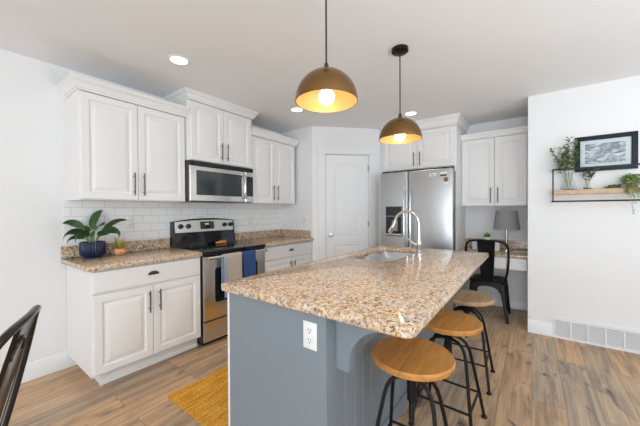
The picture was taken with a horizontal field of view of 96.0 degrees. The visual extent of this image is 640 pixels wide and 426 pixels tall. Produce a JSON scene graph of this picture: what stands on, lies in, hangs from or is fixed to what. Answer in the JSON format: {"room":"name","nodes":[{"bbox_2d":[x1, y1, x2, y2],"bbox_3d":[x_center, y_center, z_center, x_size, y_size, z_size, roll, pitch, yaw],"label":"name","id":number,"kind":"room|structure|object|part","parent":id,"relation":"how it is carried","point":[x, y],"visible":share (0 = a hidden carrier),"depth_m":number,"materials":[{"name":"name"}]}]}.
{"room":"kitchen","nodes":[
{"label":"kitchen","id":0,"kind":"room"},
{"bbox_2d":[0,49,279,370],"bbox_3d":[-2.875,0.054,1.451,0.100,2.492,7.533,0,1,36],"label":"wall","id":1,"kind":"structure","parent":0,"point":[32,110],"depth_m":2.24,"materials":[{"name":"paint"}]},
{"bbox_2d":[0,351,76,384],"bbox_3d":[-3.530,1.244,0.465,0.015,0.135,4.945,0,1,36],"label":"baseboard","id":2,"kind":"structure","parent":1,"relation":"attached to","point":[51,364],"depth_m":2.29,"materials":[{"name":"white paint"}]},
{"bbox_2d":[61,238,169,258],"bbox_3d":[-1.864,0.320,2.721,0.022,0.100,0.882,0,1,36],"label":"backsplash","id":3,"kind":"structure","parent":1,"relation":"attached to","point":[66,251],"depth_m":2.78,"materials":[{"name":"stone"}]},
{"bbox_2d":[55,72,188,201],"bbox_3d":[-1.718,-0.570,2.590,0.414,0.925,0.902,0,1,36],"label":"upper cabinet","id":4,"kind":"object","parent":1,"relation":"attached to","point":[123,144],"visible":1,"depth_m":2.41,"materials":[{"name":"white wood"}]},
{"bbox_3d":[-1.715,-0.524,2.364,0.020,0.826,0.396,0,1,36],"label":"cabinet door","id":5,"kind":"part","parent":4,"relation":"part of","materials":[{"name":"wood"}]},
{"bbox_3d":[-1.720,-0.989,2.587,0.414,0.087,0.902,0,1,36],"label":"crown molding","id":6,"kind":"part","parent":4,"relation":"part of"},
{"bbox_3d":[-1.595,-0.249,2.480,0.036,0.195,0.010,0,1,36],"label":"handle","id":7,"kind":"part","parent":4,"relation":"part of","materials":[{"name":"silver metal"}]},
{"bbox_3d":[-1.550,-0.250,2.542,0.036,0.195,0.010,0,1,36],"label":"handle","id":8,"kind":"part","parent":4,"relation":"part of","materials":[{"name":"silver metal"}]},
{"bbox_3d":[-1.471,-0.528,2.695,0.020,0.826,0.418,0,1,36],"label":"cabinet door","id":9,"kind":"part","parent":4,"relation":"part of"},
{"bbox_2d":[63,200,280,245],"bbox_3d":[-1.361,0.073,3.419,0.010,0.378,2.568,0,1,36],"label":"wall tile","id":10,"kind":"structure","parent":1,"relation":"attached to","point":[152,220],"depth_m":2.96,"materials":[{"name":"tile"}]},
{"bbox_2d":[125,216,133,228],"bbox_3d":[-1.829,0.092,2.766,0.008,0.115,0.072,0,1,36],"label":"wall outlet","id":11,"kind":"object","parent":10,"relation":"attached to","point":[129,223],"visible":1,"depth_m":2.76,"materials":[{"name":"white plastic"}]},
{"bbox_2d":[163,87,258,168],"bbox_3d":[-1.196,-0.875,3.274,0.446,0.682,0.928,0,1,36],"label":"upper cabinet","id":12,"kind":"object","parent":1,"relation":"attached to","point":[217,131],"visible":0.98,"depth_m":3.09,"materials":[{"name":"white wood"}]},
{"bbox_3d":[-1.181,-0.832,3.027,0.020,0.588,0.378,0,1,36],"label":"cabinet door","id":13,"kind":"part","parent":12,"relation":"part of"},
{"bbox_3d":[-1.197,-1.175,3.271,0.446,0.082,0.928,0,1,36],"label":"crown molding","id":14,"kind":"part","parent":12,"relation":"part of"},
{"bbox_2d":[183,160,252,202],"bbox_3d":[-1.185,-0.325,3.273,0.466,0.413,0.812,0,1,36],"label":"microwave","id":15,"kind":"object","parent":12,"relation":"attached to","point":[205,182],"visible":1,"depth_m":3.10,"materials":[{"name":"silver"}]},
{"bbox_3d":[-0.880,-0.311,3.349,0.066,0.300,0.028,0,1,36],"label":"door handle","id":16,"kind":"part","parent":15,"relation":"part of","materials":[{"name":"silver metal"}]},
{"bbox_3d":[-0.852,-0.307,3.457,0.027,0.357,0.116,0,1,36],"label":"control panel","id":17,"kind":"part","parent":15,"relation":"part of","materials":[{"name":"black glass"}]},
{"bbox_3d":[-0.955,-0.836,3.335,0.020,0.588,0.376,0,1,36],"label":"cabinet door","id":18,"kind":"part","parent":12,"relation":"part of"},
{"bbox_2d":[233,127,299,204],"bbox_3d":[-0.706,-0.587,3.972,0.409,0.925,0.875,0,1,36],"label":"upper cabinet","id":19,"kind":"object","parent":1,"relation":"attached to","point":[273,162],"visible":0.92,"depth_m":3.82,"materials":[{"name":"white wood"}]},
{"bbox_3d":[-0.730,-0.541,3.704,0.020,0.826,0.391,0,1,36],"label":"cabinet door","id":20,"kind":"part","parent":19,"relation":"part of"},
{"bbox_3d":[-0.708,-1.006,3.968,0.409,0.087,0.875,0,1,36],"label":"crown molding","id":21,"kind":"part","parent":19,"relation":"part of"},
{"bbox_3d":[-0.493,-0.545,4.027,0.020,0.826,0.401,0,1,36],"label":"cabinet door","id":22,"kind":"part","parent":19,"relation":"part of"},
{"bbox_2d":[235,229,310,239],"bbox_3d":[-0.636,0.304,3.913,0.590,0.100,0.914,0,1,36],"label":"backsplash","id":23,"kind":"structure","parent":1,"relation":"attached to","point":[279,232],"depth_m":4.15,"materials":[{"name":"stone"}]},
{"bbox_2d":[280,126,312,260],"bbox_3d":[-0.367,0.017,4.344,0.716,2.492,0.100,0,1,36],"label":"wall","id":24,"kind":"structure","parent":0,"point":[292,215],"depth_m":4.20,"materials":[{"name":"paint"}]},
{"bbox_2d":[303,216,306,223],"bbox_3d":[-0.220,0.099,4.169,0.072,0.115,0.008,0,1,36],"label":"wall outlet","id":25,"kind":"object","parent":24,"relation":"attached to","point":[304,217],"visible":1,"depth_m":4.16,"materials":[{"name":"white plastic"}]},
{"bbox_2d":[0,0,639,132],"bbox_3d":[0.712,-1.244,-0.321,7.976,0.100,8.950,0,1,36],"label":"ceiling","id":26,"kind":"structure","parent":0,"point":[480,60],"depth_m":2.11,"materials":[{"name":"paint"}]},
{"bbox_2d":[167,54,190,65],"bbox_3d":[-1.113,-1.205,2.275,0.168,0.006,0.168,0,1,36],"label":"recessed light","id":27,"kind":"object","parent":26,"relation":"in","point":[176,59],"visible":1,"depth_m":2.26,"materials":[{"name":"white plastic"}]},
{"bbox_2d":[290,107,303,111],"bbox_3d":[-0.272,-1.218,3.401,0.168,0.006,0.168,0,1,36],"label":"recessed light","id":28,"kind":"object","parent":26,"relation":"in","point":[293,109],"visible":0.99,"depth_m":3.39,"materials":[{"name":"white plastic"}]},
{"bbox_2d":[295,0,357,112],"bbox_3d":[0.030,-0.870,1.421,0.308,0.671,0.308,0,1,36],"label":"pendant lamp","id":29,"kind":"object","parent":26,"relation":"hanging from","point":[326,89],"visible":1,"depth_m":1.39,"materials":[{"name":"gold metal"}]},
{"bbox_3d":[0.030,-0.955,1.421,0.008,0.441,0.008,0,1,14],"label":"cord","id":30,"kind":"part","parent":29,"relation":"part of","materials":[{"name":"black plastic"}]},
{"bbox_3d":[0.032,-0.626,1.423,0.308,0.157,0.308,0,1,36],"label":"lamp shade","id":31,"kind":"part","parent":29,"relation":"part of","materials":[{"name":"brown metal"}]},
{"bbox_3d":[0.032,-0.574,1.424,0.078,0.078,0.078,0,1,36],"label":"bulb","id":32,"kind":"part","parent":29,"relation":"part of","materials":[{"name":"beige"}]},
{"bbox_2d":[379,44,421,143],"bbox_3d":[0.593,-0.874,2.134,0.308,0.682,0.308,0,1,36],"label":"pendant lamp","id":33,"kind":"object","parent":26,"relation":"hanging from","point":[400,130],"visible":1,"depth_m":2.09,"materials":[{"name":"gold metal"}]},
{"bbox_3d":[0.592,-0.959,2.133,0.008,0.452,0.008,-1,1,-31],"label":"cord","id":34,"kind":"part","parent":33,"relation":"part of","materials":[{"name":"black plastic"}]},
{"bbox_3d":[0.594,-0.624,2.136,0.308,0.157,0.308,0,1,36],"label":"lamp shade","id":35,"kind":"part","parent":33,"relation":"part of","materials":[{"name":"brown metal"}]},
{"bbox_3d":[0.594,-0.572,2.136,0.078,0.078,0.078,0,1,36],"label":"bulb","id":36,"kind":"part","parent":33,"relation":"part of","materials":[{"name":"beige"}]},
{"bbox_2d":[404,111,417,115],"bbox_3d":[1.119,-1.226,3.556,0.168,0.006,0.168,0,1,36],"label":"recessed light","id":37,"kind":"object","parent":26,"relation":"in","point":[409,113],"visible":1,"depth_m":3.55,"materials":[{"name":"white plastic"}]},
{"bbox_2d":[0,305,639,425],"bbox_3d":[0.724,1.348,-0.298,7.976,0.100,8.950,0,1,36],"label":"floor","id":38,"kind":"structure","parent":0,"point":[537,379],"depth_m":2.08,"materials":[{"name":"brown wood"}]},
{"bbox_2d":[0,305,41,425],"bbox_3d":[-1.196,0.819,0.846,0.525,0.957,0.455,-1,1,-32],"label":"metal chair","id":39,"kind":"object","parent":38,"relation":"on","point":[22,331],"visible":1,"depth_m":0.99,"materials":[{"name":"grey"}]},
{"bbox_2d":[66,257,200,385],"bbox_3d":[-1.599,0.847,2.554,0.646,0.875,0.845,0,1,36],"label":"base cabinet","id":40,"kind":"object","parent":38,"relation":"on","point":[123,321],"visible":0.98,"depth_m":2.29,"materials":[{"name":"white wood"}]},
{"bbox_3d":[-1.500,0.883,2.220,0.020,0.572,0.401,0,1,36],"label":"cabinet door","id":41,"kind":"part","parent":40,"relation":"part of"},
{"bbox_2d":[61,238,201,271],"bbox_3d":[-1.615,0.340,2.538,0.640,0.138,0.882,0,1,36],"label":"countertop","id":42,"kind":"structure","parent":40,"relation":"on","point":[138,252],"depth_m":2.44,"materials":[{"name":"stone"}]},
{"bbox_2d":[63,210,126,257],"bbox_3d":[-1.896,0.173,2.437,0.302,0.399,0.466,0,1,36],"label":"potted plant","id":43,"kind":"object","parent":42,"relation":"on","point":[89,248],"visible":1,"depth_m":2.39,"materials":[{"name":"green plant"}]},
{"bbox_3d":[-1.917,0.306,2.433,0.178,0.132,0.178,0,1,36],"label":"pot","id":44,"kind":"part","parent":43,"relation":"part of","materials":[{"name":"blue ceramic"}]},
{"bbox_2d":[111,236,127,254],"bbox_3d":[-1.786,0.283,2.576,0.153,0.175,0.166,0,1,36],"label":"potted succulent","id":45,"kind":"object","parent":42,"relation":"on","point":[119,249],"visible":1,"depth_m":2.56,"materials":[{"name":"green plant"}]},
{"bbox_2d":[113,248,125,254],"bbox_3d":[-1.789,0.343,2.574,0.096,0.055,0.096,0,1,-20],"label":"pot","id":46,"kind":"object","parent":45,"relation":"attached to","point":[117,251],"depth_m":2.54,"materials":[{"name":"orange ceramic"}]},
{"bbox_3d":[-1.377,0.501,2.386,0.020,0.157,0.821,0,1,36],"label":"drawer","id":47,"kind":"part","parent":40,"relation":"part of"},
{"bbox_3d":[-1.363,0.490,2.370,0.023,0.030,0.090,0,1,36],"label":"cup pull","id":48,"kind":"part","parent":40,"relation":"part of","materials":[{"name":"black metal"}]},
{"bbox_3d":[-1.332,0.717,2.402,0.036,0.175,0.010,0,1,36],"label":"handle","id":49,"kind":"part","parent":40,"relation":"part of","materials":[{"name":"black metal"}]},
{"bbox_3d":[-1.256,0.879,2.553,0.020,0.572,0.416,0,1,36],"label":"cabinet door","id":50,"kind":"part","parent":40,"relation":"part of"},
{"bbox_2d":[168,365,227,425],"bbox_3d":[-0.447,1.276,2.269,0.690,0.009,1.150,0,1,36],"label":"kitchen rug","id":51,"kind":"object","parent":38,"relation":"on","point":[205,399],"visible":0.31,"depth_m":1.98,"materials":[{"name":"yellow fabric"}]},
{"bbox_2d":[170,218,267,345],"bbox_3d":[-1.095,0.669,3.196,0.700,1.215,0.780,0,1,36],"label":"range","id":52,"kind":"object","parent":38,"relation":"on","point":[198,234],"visible":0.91,"depth_m":2.95,"materials":[{"name":"silver metal"}]},
{"bbox_3d":[-1.327,0.145,3.361,0.021,0.131,0.736,0,1,36],"label":"control panel","id":53,"kind":"part","parent":52,"relation":"part of","materials":[{"name":"silver metal"}]},
{"bbox_3d":[-1.317,0.141,3.369,0.012,0.086,0.174,0,1,36],"label":"clock panel","id":54,"kind":"part","parent":52,"relation":"part of","materials":[{"name":"black glass"}]},
{"bbox_3d":[-0.875,1.136,3.041,0.028,0.191,0.768,0,1,36],"label":"storage drawer","id":55,"kind":"part","parent":52,"relation":"part of","materials":[{"name":"silver metal"}]},
{"bbox_2d":[172,241,265,254],"bbox_3d":[-1.104,0.374,3.200,0.612,0.028,0.780,0,1,36],"label":"cooktop","id":56,"kind":"object","parent":52,"relation":"in","point":[210,247],"depth_m":3.11,"materials":[{"name":"black glass"}]},
{"bbox_2d":[215,240,226,243],"bbox_3d":[-1.167,0.341,3.400,0.080,0.034,0.150,0,1,28],"label":"spoon rest","id":57,"kind":"object","parent":52,"relation":"on","point":[220,241],"visible":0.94,"depth_m":3.39,"materials":[{"name":"orange ceramic"}]},
{"bbox_2d":[221,252,241,297],"bbox_3d":[-0.886,0.616,2.912,0.057,0.424,0.222,0,1,36],"label":"dish towel","id":58,"kind":"object","parent":52,"relation":"hanging from","point":[231,264],"visible":0.67,"depth_m":2.88,"materials":[{"name":"fabric"}]},
{"bbox_2d":[197,248,267,345],"bbox_3d":[-1.085,0.832,3.191,0.676,0.888,0.780,0,1,36],"label":"oven","id":59,"kind":"object","parent":52,"relation":"in","point":[214,309],"depth_m":2.80,"materials":[{"name":"silver metal"}]},
{"bbox_3d":[-0.881,0.399,3.036,0.026,0.020,0.780,0,1,36],"label":"rail","id":60,"kind":"part","parent":52,"relation":"part of","materials":[{"name":"metal"}]},
{"bbox_2d":[241,250,255,277],"bbox_3d":[-0.762,0.599,3.079,0.057,0.394,0.174,0,1,36],"label":"dish towel","id":61,"kind":"object","parent":52,"relation":"hanging from","point":[248,257],"visible":0.73,"depth_m":3.05,"materials":[{"name":"fabric"}]},
{"bbox_2d":[264,241,311,272],"bbox_3d":[-0.613,0.831,3.896,0.646,0.875,0.921,0,1,36],"label":"base cabinet","id":62,"kind":"object","parent":38,"relation":"on","point":[278,257],"visible":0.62,"depth_m":3.68,"materials":[{"name":"white wood"}]},
{"bbox_2d":[235,229,313,246],"bbox_3d":[-0.616,0.323,3.899,0.640,0.138,0.914,0,1,36],"label":"countertop","id":63,"kind":"structure","parent":62,"relation":"on","point":[277,237],"depth_m":3.99,"materials":[{"name":"stone"}]},
{"bbox_3d":[-0.514,0.866,3.562,0.020,0.572,0.456,0,1,36],"label":"cabinet door","id":64,"kind":"part","parent":62,"relation":"part of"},
{"bbox_3d":[-0.388,0.485,3.733,0.020,0.157,0.887,0,1,36],"label":"drawer","id":65,"kind":"part","parent":62,"relation":"part of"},
{"bbox_3d":[-0.250,0.862,3.921,0.020,0.572,0.427,0,1,36],"label":"cabinet door","id":66,"kind":"part","parent":62,"relation":"part of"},
{"bbox_2d":[227,251,443,425],"bbox_3d":[0.445,0.841,2.079,0.902,0.876,1.960,0,1,36],"label":"kitchen island","id":67,"kind":"object","parent":38,"relation":"on","point":[274,380],"visible":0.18,"depth_m":1.35,"materials":[{"name":"wood"}]},
{"bbox_3d":[-0.349,0.794,1.743,0.020,0.762,0.480,0,1,36],"label":"cabinet door","id":68,"kind":"part","parent":67,"relation":"part of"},
{"bbox_3d":[-0.222,0.851,1.365,0.632,0.875,0.020,0,1,36],"label":"panel","id":69,"kind":"part","parent":67,"relation":"part of","materials":[{"name":"wood"}]},
{"bbox_2d":[303,320,316,350],"bbox_3d":[-0.042,0.515,1.211,0.072,0.115,0.008,0,1,36],"label":"wall outlet","id":70,"kind":"object","parent":67,"relation":"attached to","point":[309,328],"visible":1,"depth_m":1.21,"materials":[{"name":"white plastic"}]},
{"bbox_2d":[306,327,312,334],"bbox_3d":[-0.044,0.494,1.208,0.034,0.030,0.002,0,1,36],"label":"socket","id":71,"kind":"object","parent":70,"relation":"attached to","point":[309,330],"depth_m":1.21,"materials":[{"name":"white"}]},
{"bbox_2d":[306,337,312,344],"bbox_3d":[-0.044,0.536,1.208,0.034,0.030,0.002,0,1,36],"label":"socket","id":72,"kind":"object","parent":70,"relation":"attached to","point":[309,340],"depth_m":1.21,"materials":[{"name":"white"}]},
{"bbox_2d":[221,245,488,337],"bbox_3d":[0.488,0.384,2.058,1.035,0.038,2.056,0,1,36],"label":"island countertop","id":73,"kind":"structure","parent":67,"relation":"on","point":[400,297],"depth_m":1.47,"materials":[{"name":"stone"}]},
{"bbox_2d":[356,251,413,261],"bbox_3d":[0.586,0.488,2.572,0.408,0.180,0.772,0,1,36],"label":"sink","id":74,"kind":"object","parent":73,"relation":"in","point":[387,256],"visible":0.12,"depth_m":2.84,"materials":[{"name":"silver metal"}]},
{"bbox_2d":[356,256,397,261],"bbox_3d":[0.473,0.490,2.418,0.408,0.180,0.389,0,1,36],"label":"basin","id":75,"kind":"object","parent":74,"relation":"in","point":[375,258],"depth_m":2.60,"materials":[{"name":"silver metal"}]},
{"bbox_2d":[368,251,413,258],"bbox_3d":[0.704,0.486,2.733,0.408,0.180,0.372,0,1,36],"label":"basin","id":76,"kind":"object","parent":74,"relation":"in","point":[382,254],"depth_m":2.89,"materials":[{"name":"silver metal"}]},
{"bbox_2d":[388,210,422,253],"bbox_3d":[0.766,0.166,2.626,0.320,0.385,0.096,0,1,36],"label":"kitchen faucet","id":77,"kind":"object","parent":73,"relation":"on","point":[418,243],"visible":1,"depth_m":2.56,"materials":[{"name":"silver metal"}]},
{"bbox_3d":[0.790,0.105,2.629,0.248,0.265,0.024,0,1,36],"label":"gooseneck spout","id":78,"kind":"part","parent":77,"relation":"part of","materials":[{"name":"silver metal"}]},
{"bbox_2d":[415,239,422,253],"bbox_3d":[0.881,0.293,2.564,0.062,0.130,0.062,0,1,36],"label":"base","id":79,"kind":"object","parent":77,"relation":"attached to","point":[418,243],"depth_m":2.55,"materials":[{"name":"silver metal"}]},
{"bbox_3d":[0.604,0.841,1.974,0.022,0.875,1.940,0,1,36],"label":"corner trim","id":80,"kind":"part","parent":67,"relation":"part of","materials":[{"name":"wood"}]},
{"bbox_3d":[0.606,1.234,1.962,0.012,0.090,1.803,0,1,36],"label":"trim","id":81,"kind":"part","parent":67,"relation":"part of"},
{"bbox_2d":[371,336,455,425],"bbox_3d":[0.431,0.970,1.354,0.374,0.630,0.375,0,1,33],"label":"bar stool","id":82,"kind":"object","parent":38,"relation":"on","point":[416,360],"visible":1,"depth_m":1.33,"materials":[{"name":"brown wood"}]},
{"bbox_3d":[0.430,0.671,1.352,0.374,0.033,0.374,0,1,33],"label":"seat","id":83,"kind":"part","parent":82,"relation":"part of","materials":[{"name":"brown wood"}]},
{"bbox_2d":[381,166,455,309],"bbox_3d":[1.431,0.347,4.008,0.930,1.821,0.893,0,1,36],"label":"refrigerator","id":84,"kind":"object","parent":38,"relation":"on","point":[432,201],"visible":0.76,"depth_m":3.65,"materials":[{"name":"silver metal"}]},
{"bbox_3d":[0.992,0.110,3.861,0.235,0.402,0.004,0,1,36],"label":"dispenser frame","id":85,"kind":"part","parent":84,"relation":"part of","materials":[{"name":"grey"}]},
{"bbox_3d":[1.008,0.319,3.895,0.382,1.723,0.066,0,1,36],"label":"freezer door","id":86,"kind":"part","parent":84,"relation":"part of","materials":[{"name":"silver metal"}]},
{"bbox_3d":[1.096,0.211,3.746,0.026,1.015,0.077,0,1,36],"label":"handle","id":87,"kind":"part","parent":84,"relation":"part of","materials":[{"name":"silver metal"}]},
{"bbox_2d":[408,168,455,309],"bbox_3d":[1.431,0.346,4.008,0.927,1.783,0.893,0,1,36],"label":"door","id":88,"kind":"structure","parent":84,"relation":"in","point":[434,202],"depth_m":3.57,"materials":[{"name":"silver metal"}]},
{"bbox_2d":[443,177,447,184],"bbox_3d":[1.516,-0.388,3.468,0.056,0.092,0.008,0,1,36],"label":"magnet","id":89,"kind":"object","parent":84,"relation":"attached to","point":[445,179],"visible":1,"depth_m":3.47,"materials":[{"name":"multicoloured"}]},
{"bbox_2d":[408,309,486,425],"bbox_3d":[0.787,0.964,1.770,0.374,0.630,0.375,0,1,39],"label":"bar stool","id":90,"kind":"object","parent":38,"relation":"on","point":[446,324],"visible":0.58,"depth_m":1.71,"materials":[{"name":"wood"}]},
{"bbox_3d":[0.786,0.666,1.767,0.374,0.033,0.374,0,1,39],"label":"seat","id":91,"kind":"part","parent":90,"relation":"part of","materials":[{"name":"brown wood"}]},
{"bbox_2d":[443,289,494,395],"bbox_3d":[1.147,0.958,2.259,0.374,0.630,0.375,0,1,35],"label":"bar stool","id":92,"kind":"object","parent":38,"relation":"on","point":[467,298],"visible":0.54,"depth_m":2.19,"materials":[{"name":"wood"}]},
{"bbox_3d":[1.145,0.660,2.256,0.374,0.033,0.374,0,1,35],"label":"seat","id":93,"kind":"part","parent":92,"relation":"part of","materials":[{"name":"brown wood"}]},
{"bbox_2d":[465,239,510,323],"bbox_3d":[2.057,0.780,3.519,0.455,0.957,0.525,0,1,36],"label":"metal chair","id":94,"kind":"object","parent":38,"relation":"on","point":[486,277],"visible":0.84,"depth_m":3.36,"materials":[{"name":"black"}]},
{"bbox_3d":[1.851,1.044,3.525,0.136,0.430,0.077,0,1,-9],"label":"leg","id":95,"kind":"part","parent":94,"relation":"part of","materials":[{"name":"black metal"}]},
{"bbox_3d":[2.087,0.817,3.561,0.360,0.033,0.355,0,1,36],"label":"seat","id":96,"kind":"part","parent":94,"relation":"part of","materials":[{"name":"black metal"}]},
{"bbox_3d":[2.123,1.045,3.325,0.077,0.430,0.136,0,1,-9],"label":"leg","id":97,"kind":"part","parent":94,"relation":"part of","materials":[{"name":"black metal"}]},
{"bbox_3d":[2.317,1.042,3.590,0.136,0.430,0.077,0,1,-9],"label":"leg","id":98,"kind":"part","parent":94,"relation":"part of","materials":[{"name":"black metal"}]},
{"bbox_2d":[312,126,379,260],"bbox_3d":[0.380,0.014,4.217,1.004,2.492,0.100,0,1,-9],"label":"wall","id":99,"kind":"structure","parent":0,"point":[323,136],"depth_m":4.14,"materials":[{"name":"paint"}]},
{"bbox_2d":[325,155,368,257],"bbox_3d":[0.407,0.208,4.168,0.647,2.089,0.103,0,1,-9],"label":"door","id":100,"kind":"structure","parent":99,"relation":"in","point":[347,223],"depth_m":4.17,"materials":[{"name":"white paint"}]},
{"bbox_3d":[0.398,0.168,4.179,0.375,1.785,0.006,0,1,-9],"label":"panel","id":101,"kind":"part","parent":100,"relation":"part of","materials":[{"name":"white paint"}]},
{"bbox_2d":[317,145,376,259],"bbox_3d":[0.400,0.151,4.160,0.888,2.220,0.022,0,1,-9],"label":"trim","id":102,"kind":"structure","parent":99,"relation":"attached to","point":[321,150],"depth_m":4.12,"materials":[{"name":"white paint"}]},
{"bbox_2d":[380,116,527,302],"bbox_3d":[1.743,0.006,4.428,2.367,2.492,0.100,0,1,36],"label":"wall","id":103,"kind":"structure","parent":0,"point":[480,220],"depth_m":3.88,"materials":[{"name":"paint"}]},
{"bbox_2d":[380,112,469,306],"bbox_3d":[1.483,0.011,4.132,1.089,2.490,0.685,0,1,36],"label":"upper cabinet","id":104,"kind":"object","parent":103,"relation":"attached to","point":[439,147],"visible":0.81,"depth_m":3.80,"materials":[{"name":"white wood"}]},
{"bbox_3d":[1.079,0.329,4.467,0.044,1.852,0.630,0,1,36],"label":"panel","id":105,"kind":"part","parent":104,"relation":"part of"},
{"bbox_3d":[1.120,-0.852,4.044,0.478,0.504,0.020,0,1,36],"label":"cabinet door","id":106,"kind":"part","parent":104,"relation":"part of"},
{"bbox_3d":[1.495,-1.173,4.109,1.045,0.122,0.685,0,1,36],"label":"crown molding","id":107,"kind":"part","parent":104,"relation":"part of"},
{"bbox_3d":[1.504,-0.851,3.761,0.468,0.504,0.020,0,1,36],"label":"cabinet door","id":108,"kind":"part","parent":104,"relation":"part of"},
{"bbox_3d":[1.886,0.330,3.874,0.022,1.852,0.630,0,1,36],"label":"panel","id":109,"kind":"part","parent":104,"relation":"part of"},
{"bbox_2d":[460,126,527,206],"bbox_3d":[2.261,-0.560,3.750,0.726,0.940,0.368,0,1,36],"label":"upper cabinet","id":110,"kind":"object","parent":103,"relation":"attached to","point":[494,164],"visible":0.91,"depth_m":3.61,"materials":[{"name":"white wood"}]},
{"bbox_3d":[2.048,-0.522,3.741,0.369,0.856,0.020,0,1,36],"label":"cabinet door","id":111,"kind":"part","parent":110,"relation":"part of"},
{"bbox_3d":[2.259,-0.994,3.746,0.726,0.072,0.368,0,1,36],"label":"crown molding","id":112,"kind":"part","parent":110,"relation":"part of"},
{"bbox_3d":[2.333,-0.522,3.532,0.330,0.856,0.020,0,1,36],"label":"cabinet door","id":113,"kind":"part","parent":110,"relation":"part of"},
{"bbox_2d":[465,238,527,249],"bbox_3d":[2.369,0.414,3.896,0.726,0.115,0.020,0,1,36],"label":"backsplash","id":114,"kind":"structure","parent":103,"relation":"attached to","point":[513,244],"depth_m":3.77,"materials":[{"name":"stone"}]},
{"bbox_2d":[492,298,527,310],"bbox_3d":[2.380,1.204,3.903,0.717,0.100,0.015,0,1,36],"label":"baseboard","id":115,"kind":"structure","parent":103,"relation":"attached to","point":[497,302],"depth_m":3.77,"materials":[{"name":"white paint"}]},
{"bbox_2d":[494,256,527,271],"bbox_3d":[2.196,0.584,3.662,0.726,0.146,0.593,0,1,36],"label":"drawer unit","id":116,"kind":"object","parent":103,"relation":"attached to","point":[519,264],"visible":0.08,"depth_m":3.31,"materials":[{"name":"white wood"}]},
{"bbox_2d":[458,238,527,258],"bbox_3d":[2.197,0.434,3.664,0.726,0.149,0.598,0,1,36],"label":"countertop","id":117,"kind":"structure","parent":116,"relation":"on","point":[519,248],"depth_m":3.70,"materials":[{"name":"stone"}]},
{"bbox_2d":[472,241,477,249],"bbox_3d":[2.035,0.416,3.784,0.059,0.115,0.084,0,1,36],"label":"storage box","id":118,"kind":"object","parent":117,"relation":"on","point":[474,243],"visible":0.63,"depth_m":3.75,"materials":[{"name":"white"}]},
{"bbox_2d":[483,232,492,239],"bbox_3d":[2.141,0.354,3.669,0.111,0.240,0.141,0,1,1],"label":"potted succulent","id":119,"kind":"object","parent":117,"relation":"on","point":[486,235],"visible":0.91,"depth_m":3.66,"materials":[{"name":"green plant"}]},
{"bbox_2d":[495,242,499,250],"bbox_3d":[2.224,0.417,3.645,0.089,0.115,0.094,0,1,36],"label":"storage box","id":120,"kind":"object","parent":117,"relation":"on","point":[497,245],"visible":0.44,"depth_m":3.60,"materials":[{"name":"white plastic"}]},
{"bbox_2d":[493,210,519,250],"bbox_3d":[2.341,0.221,3.619,0.284,0.506,0.284,0,1,36],"label":"table lamp","id":121,"kind":"object","parent":117,"relation":"on","point":[506,220],"visible":0.94,"depth_m":3.52,"materials":[{"name":"fabric"}]},
{"bbox_3d":[2.341,0.087,3.617,0.284,0.238,0.284,0,1,36],"label":"lamp shade","id":122,"kind":"part","parent":121,"relation":"part of","materials":[{"name":"fabric"}]},
{"bbox_3d":[1.959,0.587,3.510,0.516,0.139,0.020,0,1,36],"label":"drawer","id":123,"kind":"part","parent":116,"relation":"part of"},
{"bbox_3d":[2.250,0.587,3.296,0.198,0.139,0.020,0,1,36],"label":"drawer","id":124,"kind":"part","parent":116,"relation":"part of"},
{"bbox_2d":[528,75,639,330],"bbox_3d":[4.354,0.015,2.027,4.683,2.492,0.878,0,1,36],"label":"wall","id":125,"kind":"structure","parent":0,"point":[584,257],"depth_m":2.81,"materials":[{"name":"paint"}]},
{"bbox_2d":[528,319,551,336],"bbox_3d":[4.075,1.197,1.692,4.633,0.135,0.015,0,1,36],"label":"baseboard","id":126,"kind":"structure","parent":125,"relation":"attached to","point":[534,326],"depth_m":2.99,"materials":[{"name":"white paint"}]},
{"bbox_2d":[551,163,639,202],"bbox_3d":[2.674,-0.268,2.629,0.871,0.325,0.134,0,1,36],"label":"wall shelf","id":127,"kind":"object","parent":125,"relation":"attached to","point":[608,190],"visible":1,"depth_m":2.67,"materials":[{"name":"brown wood"}]},
{"bbox_2d":[550,136,582,189],"bbox_3d":[2.394,-0.484,2.811,0.256,0.521,0.160,0,1,36],"label":"potted plant","id":128,"kind":"object","parent":127,"relation":"on","point":[568,183],"visible":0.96,"depth_m":2.79,"materials":[{"name":"white"}]},
{"bbox_2d":[579,168,596,188],"bbox_3d":[2.525,-0.331,2.714,0.156,0.216,0.086,0,1,36],"label":"glass vase","id":129,"kind":"object","parent":127,"relation":"on","point":[587,185],"visible":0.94,"depth_m":2.71,"materials":[{"name":"white"}]},
{"bbox_2d":[602,184,623,188],"bbox_3d":[2.672,-0.244,2.624,0.151,0.038,0.097,0,1,36],"label":"greenery spray","id":130,"kind":"object","parent":127,"relation":"on","point":[609,186],"visible":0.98,"depth_m":2.62,"materials":[{"name":"green plant"}]},
{"bbox_2d":[619,173,639,213],"bbox_3d":[2.740,-0.172,2.540,0.159,0.360,0.156,0,1,36],"label":"trailing plant","id":131,"kind":"object","parent":127,"relation":"on","point":[634,184],"visible":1,"depth_m":2.51,"materials":[{"name":"green plant"}]},
{"bbox_2d":[552,317,639,353],"bbox_3d":[2.784,1.161,2.640,1.020,0.203,0.016,0,1,36],"label":"air vent","id":132,"kind":"object","parent":125,"relation":"in","point":[622,339],"visible":1,"depth_m":2.74,"materials":[{"name":"metal"}]},
{"bbox_2d":[575,131,637,171],"bbox_3d":[2.669,-0.566,2.700,0.425,0.335,0.020,0,1,36],"label":"framed picture","id":133,"kind":"object","parent":125,"relation":"attached to","point":[615,148],"visible":0.79,"depth_m":2.69,"materials":[{"name":"black"}]},
{"bbox_2d":[585,141,625,163],"bbox_3d":[2.671,-0.566,2.702,0.274,0.184,0.002,0,1,36],"label":"print","id":134,"kind":"object","parent":133,"relation":"attached to","point":[596,152],"depth_m":2.70}
]}

